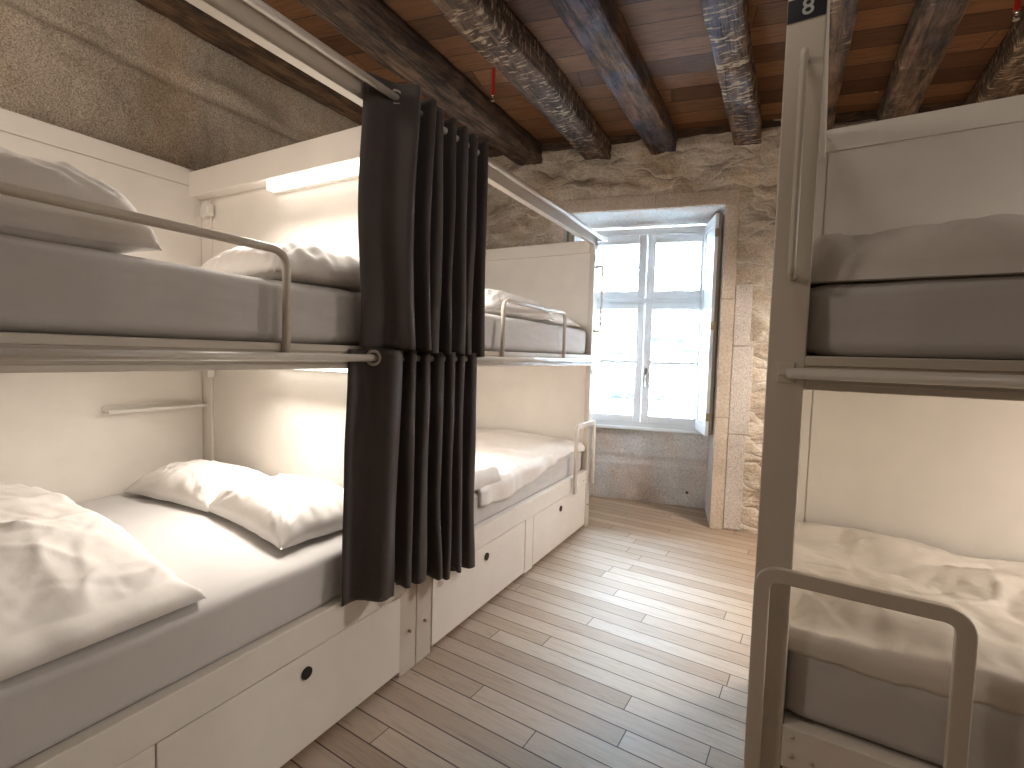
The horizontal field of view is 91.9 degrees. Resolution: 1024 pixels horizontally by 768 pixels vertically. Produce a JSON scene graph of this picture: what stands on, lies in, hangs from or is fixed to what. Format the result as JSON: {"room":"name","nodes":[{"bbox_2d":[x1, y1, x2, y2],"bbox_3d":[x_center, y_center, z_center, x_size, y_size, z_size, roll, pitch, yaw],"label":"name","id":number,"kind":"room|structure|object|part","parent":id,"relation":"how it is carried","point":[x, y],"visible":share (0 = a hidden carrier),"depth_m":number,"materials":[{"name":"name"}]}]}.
{"room":"dormitory","nodes":[
{"label":"dormitory","id":0,"kind":"room"},
{"bbox_2d":[0,0,360,170],"bbox_3d":[-2.289,-0.416,1.992,0.068,3.270,7.300,3,4,29],"label":"wall","id":1,"kind":"structure","parent":0,"point":[122,73],"depth_m":2.56,"materials":[{"name":"stone"}]},
{"bbox_2d":[280,496,781,767],"bbox_3d":[0.497,1.389,1.157,6.500,0.080,9.000,3,4,29],"label":"floor","id":2,"kind":"structure","parent":0,"point":[626,644],"depth_m":2.22,"materials":[{"name":"brown wood"}]},
{"bbox_2d":[0,0,430,767],"bbox_3d":[-1.561,0.082,1.536,1.608,2.370,2.200,3,4,29],"label":"bunk bed","id":3,"kind":"object","parent":2,"relation":"on","point":[83,417],"visible":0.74,"depth_m":2.13,"materials":[{"name":"white wood"}]},
{"bbox_3d":[-2.250,0.043,1.919,0.030,2.325,2.175,3,4,29],"label":"panel","id":4,"kind":"part","parent":3,"relation":"part of","materials":[{"name":"beige paint"}]},
{"bbox_3d":[-0.908,-0.230,1.162,0.025,0.352,0.884,3,4,29],"label":"guard rail","id":5,"kind":"part","parent":3,"relation":"part of","materials":[{"name":"beige metal"}]},
{"bbox_2d":[102,400,208,413],"bbox_3d":[-1.830,0.117,2.571,0.066,0.032,0.468,3,4,29],"label":"shelf","id":6,"kind":"object","parent":3,"relation":"attached to","point":[136,406],"depth_m":2.55,"materials":[{"name":"white plastic"}]},
{"bbox_2d":[0,493,341,767],"bbox_3d":[-1.604,0.694,1.583,1.447,0.207,2.005,3,4,29],"label":"mattress","id":7,"kind":"object","parent":3,"relation":"on","point":[251,587],"visible":0.4,"depth_m":1.47,"materials":[{"name":"white fabric"}]},
{"bbox_2d":[0,482,205,680],"bbox_3d":[-1.768,0.468,1.252,1.400,0.273,1.204,3,4,29],"label":"duvet","id":8,"kind":"object","parent":7,"relation":"on","point":[72,579],"visible":1,"depth_m":1.34,"materials":[{"name":"white fabric"}]},
{"bbox_2d":[124,459,268,512],"bbox_3d":[-1.500,0.462,2.431,0.634,0.170,0.398,3,4,25],"label":"pillow","id":9,"kind":"object","parent":7,"relation":"on","point":[195,484],"visible":0.84,"depth_m":2.30,"materials":[{"name":"white fabric"}]},
{"bbox_2d":[209,474,343,549],"bbox_3d":[-0.945,0.491,2.115,0.673,0.177,0.432,4,4,38],"label":"pillow","id":10,"kind":"object","parent":7,"relation":"on","point":[285,510],"visible":0.94,"depth_m":1.95,"materials":[{"name":"white fabric"}]},
{"bbox_2d":[0,234,360,345],"bbox_3d":[-1.577,-0.257,1.528,1.447,0.208,2.005,3,4,29],"label":"mattress","id":11,"kind":"object","parent":3,"relation":"on","point":[46,287],"visible":0.76,"depth_m":1.25,"materials":[{"name":"white fabric"}]},
{"bbox_2d":[0,146,161,253],"bbox_3d":[-1.356,-0.438,1.060,0.507,0.227,0.867,4,4,31],"label":"pillow","id":12,"kind":"object","parent":11,"relation":"on","point":[19,217],"visible":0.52,"depth_m":1.16,"materials":[{"name":"white fabric"}]},
{"bbox_2d":[200,242,360,292],"bbox_3d":[-0.878,-0.455,1.952,0.665,0.183,0.505,4,4,35],"label":"pillow","id":13,"kind":"object","parent":11,"relation":"on","point":[310,265],"visible":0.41,"depth_m":1.73,"materials":[{"name":"white fabric"}]},
{"bbox_3d":[-0.941,-0.072,1.187,0.047,0.083,2.034,3,4,29],"label":"deck rail","id":14,"kind":"part","parent":3,"relation":"part of","materials":[{"name":"beige metal"}]},
{"bbox_2d":[200,203,212,218],"bbox_3d":[-1.657,-0.938,2.681,0.080,0.070,0.037,3,4,29],"label":"socket","id":15,"kind":"object","parent":3,"relation":"attached to","point":[206,211],"depth_m":2.67,"materials":[{"name":"white plastic"}]},
{"bbox_2d":[202,370,214,377],"bbox_3d":[-1.681,-0.070,2.732,0.080,0.070,0.037,3,4,29],"label":"socket","id":16,"kind":"object","parent":3,"relation":"attached to","point":[207,373],"depth_m":2.72,"materials":[{"name":"white plastic"}]},
{"bbox_3d":[-0.969,0.879,1.243,0.044,0.110,2.034,3,4,29],"label":"rail","id":17,"kind":"part","parent":3,"relation":"part of","materials":[{"name":"beige paint"}]},
{"bbox_3d":[-0.875,-0.068,1.176,0.027,0.026,2.153,3,4,29],"label":"curtain rod","id":18,"kind":"part","parent":3,"relation":"part of","materials":[{"name":"paint"}]},
{"bbox_3d":[-0.905,-1.027,1.126,0.064,0.072,2.200,3,4,29],"label":"rail","id":19,"kind":"part","parent":3,"relation":"part of","materials":[{"name":"beige metal"}]},
{"bbox_3d":[-1.096,1.062,1.923,0.898,0.334,0.932,3,4,29],"label":"drawer","id":20,"kind":"part","parent":3,"relation":"part of","materials":[{"name":"beige paint"}]},
{"bbox_3d":[-1.090,0.047,2.483,1.456,2.315,0.065,3,4,29],"label":"panel","id":21,"kind":"part","parent":3,"relation":"part of","materials":[{"name":"beige paint"}]},
{"bbox_3d":[-0.826,-1.025,1.108,0.027,0.026,2.153,3,4,29],"label":"curtain rod","id":22,"kind":"part","parent":3,"relation":"part of","materials":[{"name":"paint"}]},
{"bbox_3d":[-0.442,0.085,2.115,0.034,2.360,0.105,3,4,29],"label":"post","id":23,"kind":"part","parent":3,"relation":"part of","materials":[{"name":"white wood"}]},
{"bbox_2d":[341,349,476,606],"bbox_3d":[-0.376,0.393,2.107,0.105,1.062,0.807,3,4,29],"label":"curtain","id":24,"kind":"object","parent":3,"relation":"hanging from","point":[410,440],"visible":0.98,"depth_m":1.98,"materials":[{"name":"grey fabric"}]},
{"bbox_2d":[358,71,487,356],"bbox_3d":[-0.320,-0.614,2.057,0.133,1.002,0.753,3,4,29],"label":"curtain","id":25,"kind":"object","parent":3,"relation":"hanging from","point":[423,192],"visible":0.99,"depth_m":1.93,"materials":[{"name":"grey fabric"}]},
{"bbox_2d":[415,127,606,663],"bbox_3d":[-0.494,-0.001,3.464,1.608,2.370,2.200,3,4,29],"label":"bunk bed","id":26,"kind":"object","parent":2,"relation":"on","point":[546,394],"visible":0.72,"depth_m":3.95,"materials":[{"name":"white wood"}]},
{"bbox_3d":[-0.389,0.080,2.211,0.034,2.360,0.105,3,4,29],"label":"post","id":27,"kind":"part","parent":26,"relation":"part of","materials":[{"name":"white wood"}]},
{"bbox_3d":[-0.538,1.019,2.931,0.898,0.334,0.932,3,4,29],"label":"drawer","id":28,"kind":"part","parent":26,"relation":"part of","materials":[{"name":"beige paint"}]},
{"bbox_3d":[0.098,0.796,3.171,0.044,0.110,2.034,3,4,29],"label":"rail","id":29,"kind":"part","parent":26,"relation":"part of","materials":[{"name":"beige paint"}]},
{"bbox_3d":[0.173,-0.150,3.072,0.027,0.026,2.169,3,4,29],"label":"curtain rod","id":30,"kind":"part","parent":26,"relation":"part of","materials":[{"name":"paint"}]},
{"bbox_3d":[0.223,-1.106,3.003,0.027,0.026,2.169,3,4,29],"label":"curtain rod","id":31,"kind":"part","parent":26,"relation":"part of","materials":[{"name":"paint"}]},
{"bbox_2d":[474,452,580,525],"bbox_3d":[-0.536,0.611,3.514,1.447,0.207,2.000,3,4,29],"label":"mattress","id":32,"kind":"object","parent":26,"relation":"on","point":[564,467],"visible":0.1,"depth_m":3.25,"materials":[{"name":"white fabric"}]},
{"bbox_2d":[474,460,500,490],"bbox_3d":[-0.517,0.489,2.852,0.800,0.119,0.650,3,4,29],"label":"duvet","id":33,"kind":"object","parent":32,"relation":"on","point":[485,474],"visible":0.06,"depth_m":2.74,"materials":[{"name":"white fabric"}]},
{"bbox_2d":[475,429,584,506],"bbox_3d":[-0.398,0.525,3.674,1.407,0.192,1.566,3,4,29],"label":"duvet","id":34,"kind":"object","parent":32,"relation":"on","point":[520,458],"visible":0.41,"depth_m":3.37,"materials":[{"name":"white fabric"}]},
{"bbox_3d":[-0.019,-0.036,4.418,1.456,2.315,0.040,3,4,29],"label":"panel","id":35,"kind":"part","parent":26,"relation":"part of","materials":[{"name":"beige paint"}]},
{"bbox_3d":[0.159,-0.313,3.090,0.025,0.352,0.884,3,4,29],"label":"guard rail","id":36,"kind":"part","parent":26,"relation":"part of","materials":[{"name":"beige metal"}]},
{"bbox_3d":[0.126,-0.155,3.115,0.047,0.083,2.034,3,4,29],"label":"deck rail","id":37,"kind":"part","parent":26,"relation":"part of","materials":[{"name":"beige metal"}]},
{"bbox_2d":[485,313,585,353],"bbox_3d":[-0.509,-0.340,3.458,1.447,0.207,2.000,3,4,29],"label":"mattress","id":38,"kind":"object","parent":26,"relation":"on","point":[521,335],"visible":0.26,"depth_m":3.12,"materials":[{"name":"white fabric"}]},
{"bbox_2d":[485,289,554,320],"bbox_3d":[-0.112,-0.507,3.188,0.461,0.185,0.724,4,4,39],"label":"pillow","id":39,"kind":"object","parent":38,"relation":"on","point":[494,299],"visible":0.33,"depth_m":3.03,"materials":[{"name":"white fabric"}]},
{"bbox_2d":[534,312,579,326],"bbox_3d":[0.207,-0.504,3.772,0.445,0.129,0.732,3,4,25],"label":"pillow","id":40,"kind":"object","parent":38,"relation":"on","point":[558,318],"visible":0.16,"depth_m":3.60,"materials":[{"name":"white fabric"}]},
{"bbox_3d":[0.162,-1.110,3.054,0.064,0.072,2.200,3,4,29],"label":"rail","id":41,"kind":"part","parent":26,"relation":"part of","materials":[{"name":"beige metal"}]},
{"bbox_3d":[-0.025,0.979,3.859,0.898,0.334,0.952,3,4,29],"label":"drawer","id":42,"kind":"part","parent":26,"relation":"part of","materials":[{"name":"beige paint"}]},
{"bbox_3d":[0.633,0.001,4.051,0.040,2.360,0.083,3,4,29],"label":"post","id":43,"kind":"part","parent":26,"relation":"part of","materials":[{"name":"white wood"}]},
{"bbox_2d":[744,0,1023,767],"bbox_3d":[1.833,0.182,1.102,2.200,2.410,1.142,4,4,32],"label":"bunk bed","id":44,"kind":"object","parent":2,"relation":"on","point":[927,451],"visible":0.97,"depth_m":1.76,"materials":[{"name":"white wood"}]},
{"bbox_3d":[0.687,0.141,1.262,0.083,2.410,0.040,4,4,32],"label":"post","id":45,"kind":"part","parent":44,"relation":"part of","materials":[{"name":"white wood"}]},
{"bbox_3d":[0.704,-0.898,1.182,0.081,0.052,0.003,4,4,32],"label":"number plate","id":46,"kind":"part","parent":44,"relation":"part of","materials":[{"name":"black plastic"}]},
{"bbox_3d":[1.564,0.979,0.751,2.034,0.110,0.044,4,4,32],"label":"rail","id":47,"kind":"part","parent":44,"relation":"part of","materials":[{"name":"beige paint"}]},
{"bbox_2d":[784,650,1023,767],"bbox_3d":[1.821,0.810,1.177,2.033,0.213,0.967,4,4,32],"label":"mattress","id":48,"kind":"object","parent":44,"relation":"on","point":[911,721],"visible":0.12,"depth_m":1.18,"materials":[{"name":"white fabric"}]},
{"bbox_2d":[788,522,1023,716],"bbox_3d":[1.815,0.670,1.166,2.039,0.141,0.947,4,4,32],"label":"duvet","id":49,"kind":"object","parent":48,"relation":"on","point":[896,648],"visible":0.87,"depth_m":1.31,"materials":[{"name":"beige fabric"}]},
{"bbox_3d":[1.576,0.032,0.629,2.153,0.026,0.027,4,4,32],"label":"curtain rod","id":50,"kind":"part","parent":44,"relation":"part of","materials":[{"name":"paint"}]},
{"bbox_3d":[1.590,0.027,0.694,2.034,0.083,0.047,4,4,32],"label":"deck rail","id":51,"kind":"part","parent":44,"relation":"part of","materials":[{"name":"white wood"}]},
{"bbox_3d":[2.128,0.185,1.573,2.175,2.325,0.030,4,4,32],"label":"panel","id":52,"kind":"part","parent":44,"relation":"part of","materials":[{"name":"beige paint"}]},
{"bbox_2d":[806,275,1023,360],"bbox_3d":[1.847,-0.127,1.122,2.034,0.184,0.967,4,4,32],"label":"mattress","id":53,"kind":"object","parent":44,"relation":"on","point":[978,318],"visible":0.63,"depth_m":1.13,"materials":[{"name":"white fabric"}]},
{"bbox_2d":[810,214,1023,287],"bbox_3d":[1.839,-0.308,1.113,2.020,0.182,0.942,4,4,32],"label":"duvet","id":54,"kind":"object","parent":53,"relation":"on","point":[991,245],"visible":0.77,"depth_m":1.16,"materials":[{"name":"beige fabric"}]},
{"bbox_2d":[262,0,1023,149],"bbox_3d":[0.590,-1.954,0.962,6.500,0.080,9.000,3,4,29],"label":"ceiling","id":55,"kind":"structure","parent":0,"point":[672,39],"depth_m":3.02,"materials":[{"name":"brown wood"}]},
{"bbox_2d":[135,0,362,124],"bbox_3d":[-2.188,-1.948,1.688,0.234,0.191,6.942,3,4,29],"label":"ceiling beam","id":56,"kind":"structure","parent":55,"relation":"attached to","point":[191,18],"depth_m":2.86,"materials":[{"name":"brown wood"}]},
{"bbox_2d":[296,0,542,165],"bbox_3d":[-1.518,-1.912,1.402,0.252,0.192,7.088,3,4,29],"label":"ceiling beam","id":57,"kind":"structure","parent":55,"relation":"attached to","point":[370,25],"depth_m":3.03,"materials":[{"name":"brown wood"}]},
{"bbox_2d":[491,68,494,101],"bbox_3d":[-0.124,-1.967,3.255,0.028,0.210,0.028,3,4,29],"label":"sprinkler","id":58,"kind":"object","parent":55,"relation":"attached to","point":[493,69],"visible":1,"depth_m":3.25,"materials":[{"name":"red paint"}]},
{"bbox_2d":[430,0,611,159],"bbox_3d":[-0.965,-1.883,1.166,0.243,0.191,7.207,3,4,29],"label":"ceiling beam","id":59,"kind":"structure","parent":55,"relation":"attached to","point":[490,27],"depth_m":2.96,"materials":[{"name":"brown wood"}]},
{"bbox_2d":[549,0,676,154],"bbox_3d":[-0.481,-1.857,0.959,0.251,0.193,7.312,3,4,29],"label":"ceiling beam","id":60,"kind":"structure","parent":55,"relation":"attached to","point":[599,27],"depth_m":2.91,"materials":[{"name":"brown wood"}]},
{"bbox_2d":[699,0,761,145],"bbox_3d":[0.089,-1.830,0.716,0.216,0.186,7.436,3,4,29],"label":"ceiling beam","id":61,"kind":"structure","parent":55,"relation":"attached to","point":[727,22],"depth_m":2.87,"materials":[{"name":"brown wood"}]},
{"bbox_2d":[827,0,858,129],"bbox_3d":[0.524,-1.805,0.529,0.244,0.190,7.528,3,4,29],"label":"ceiling beam","id":62,"kind":"structure","parent":55,"relation":"attached to","point":[843,13],"depth_m":2.65,"materials":[{"name":"brown wood"}]},
{"bbox_2d":[876,0,970,120],"bbox_3d":[0.964,-1.782,0.343,0.222,0.189,7.626,3,4,29],"label":"ceiling beam","id":63,"kind":"structure","parent":55,"relation":"attached to","point":[932,25],"depth_m":2.72,"materials":[{"name":"brown wood"}]},
{"bbox_2d":[963,9,1023,104],"bbox_3d":[1.428,-1.757,0.144,0.228,0.191,7.726,3,4,29],"label":"ceiling beam","id":64,"kind":"structure","parent":55,"relation":"attached to","point":[1003,76],"depth_m":2.90,"materials":[{"name":"brown wood"}]},
{"bbox_2d":[1012,0,1020,21],"bbox_3d":[2.411,-1.844,2.361,0.028,0.210,0.028,3,4,29],"label":"sprinkler","id":65,"kind":"object","parent":55,"relation":"attached to","point":[1017,3],"visible":1,"depth_m":2.36,"materials":[{"name":"red paint"}]},
{"bbox_2d":[589,427,708,507],"bbox_3d":[1.212,0.771,4.880,1.320,0.760,0.046,3,4,17],"label":"wall","id":66,"kind":"structure","parent":0,"point":[670,468],"depth_m":4.83,"materials":[{"name":"stone"}]},
{"bbox_2d":[486,119,875,534],"bbox_3d":[2.174,-0.403,3.898,7.000,3.270,0.138,3,4,18],"label":"wall","id":67,"kind":"structure","parent":0,"point":[703,162],"depth_m":4.04,"materials":[{"name":"stone"}]},
{"bbox_2d":[565,205,725,523],"bbox_3d":[1.204,-0.222,4.710,1.560,2.760,0.885,3,4,18],"label":"wall niche","id":68,"kind":"object","parent":67,"relation":"in","point":[686,216],"visible":0.24,"depth_m":4.41,"materials":[{"name":"paint"}]},
{"bbox_2d":[567,232,582,241],"bbox_3d":[0.566,-0.551,4.720,0.084,1.860,0.451,3,4,18],"label":"window shutter","id":69,"kind":"object","parent":68,"relation":"attached to","point":[570,237],"visible":0.04,"depth_m":4.49,"materials":[{"name":"paint"}]},
{"bbox_2d":[592,225,705,434],"bbox_3d":[1.238,-0.520,4.772,1.320,1.930,0.158,3,4,18],"label":"window","id":70,"kind":"structure","parent":68,"relation":"attached to","point":[645,300],"depth_m":4.72,"materials":[{"name":"paint"}]},
{"bbox_3d":[1.002,-0.214,4.872,0.548,1.155,0.076,3,4,18],"label":"sash","id":71,"kind":"part","parent":70,"relation":"part of","materials":[{"name":"paint"}]},
{"bbox_3d":[1.028,-1.130,4.818,0.548,0.600,0.076,3,4,18],"label":"sash","id":72,"kind":"part","parent":70,"relation":"part of","materials":[{"name":"paint"}]},
{"bbox_3d":[1.274,-0.065,4.727,0.022,0.170,0.051,3,4,18],"label":"handle","id":73,"kind":"part","parent":70,"relation":"part of","materials":[{"name":"silver metal"}]},
{"bbox_3d":[1.217,0.428,4.846,1.320,0.028,0.120,3,4,18],"label":"sill","id":74,"kind":"part","parent":70,"relation":"part of","materials":[{"name":"paint"}]},
{"bbox_3d":[1.530,-0.190,4.705,0.553,1.155,0.076,3,4,18],"label":"sash","id":75,"kind":"part","parent":70,"relation":"part of","materials":[{"name":"paint"}]},
{"bbox_3d":[1.556,-1.105,4.651,0.553,0.600,0.076,3,4,18],"label":"sash","id":76,"kind":"part","parent":70,"relation":"part of","materials":[{"name":"glass"}]},
{"bbox_2d":[695,213,723,435],"bbox_3d":[1.740,-0.497,4.356,0.087,1.860,0.451,2,3,10],"label":"window shutter","id":77,"kind":"object","parent":70,"relation":"attached to","point":[713,233],"visible":0.96,"depth_m":4.21,"materials":[{"name":"paint"}]},
{"bbox_3d":[1.713,-0.498,4.366,0.014,1.690,0.300,2,3,10],"label":"shutter panel","id":78,"kind":"part","parent":77,"relation":"part of","materials":[{"name":"paint"}]},
{"bbox_2d":[553,189,740,529],"bbox_3d":[1.067,-0.208,4.276,1.520,2.775,0.036,3,4,18],"label":"trim","id":79,"kind":"structure","parent":67,"relation":"attached to","point":[731,198],"depth_m":4.07,"materials":[{"name":"stone"}]},
{"bbox_2d":[723,284,753,529],"bbox_3d":[1.859,0.200,4.046,0.156,2.008,0.033,3,4,18],"label":"trim","id":80,"kind":"structure","parent":67,"relation":"attached to","point":[742,357],"depth_m":4.03,"materials":[{"name":"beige stone"}]},
{"bbox_2d":[488,94,1022,157],"bbox_3d":[2.223,-2.007,3.817,6.200,0.054,0.100,3,4,18],"label":"trim","id":81,"kind":"structure","parent":67,"relation":"attached to","point":[854,116],"depth_m":3.94,"materials":[{"name":"brown wood"}]},
{"label":"outside","id":82,"kind":"structure","parent":0,"visible":0},
{"bbox_2d":[592,243,701,418],"bbox_3d":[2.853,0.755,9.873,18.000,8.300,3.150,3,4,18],"label":"window glass","id":83,"kind":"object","parent":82,"point":[613,383],"visible":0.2,"depth_m":8.46,"materials":[{"name":"glass"}]},
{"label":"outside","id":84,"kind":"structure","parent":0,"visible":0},
{"bbox_2d":[600,244,681,416],"bbox_3d":[1.157,-0.476,6.984,2.600,9.000,0.096,3,4,18],"label":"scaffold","id":85,"kind":"object","parent":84,"point":[679,248],"visible":0.14,"depth_m":6.63,"materials":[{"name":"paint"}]}
]}

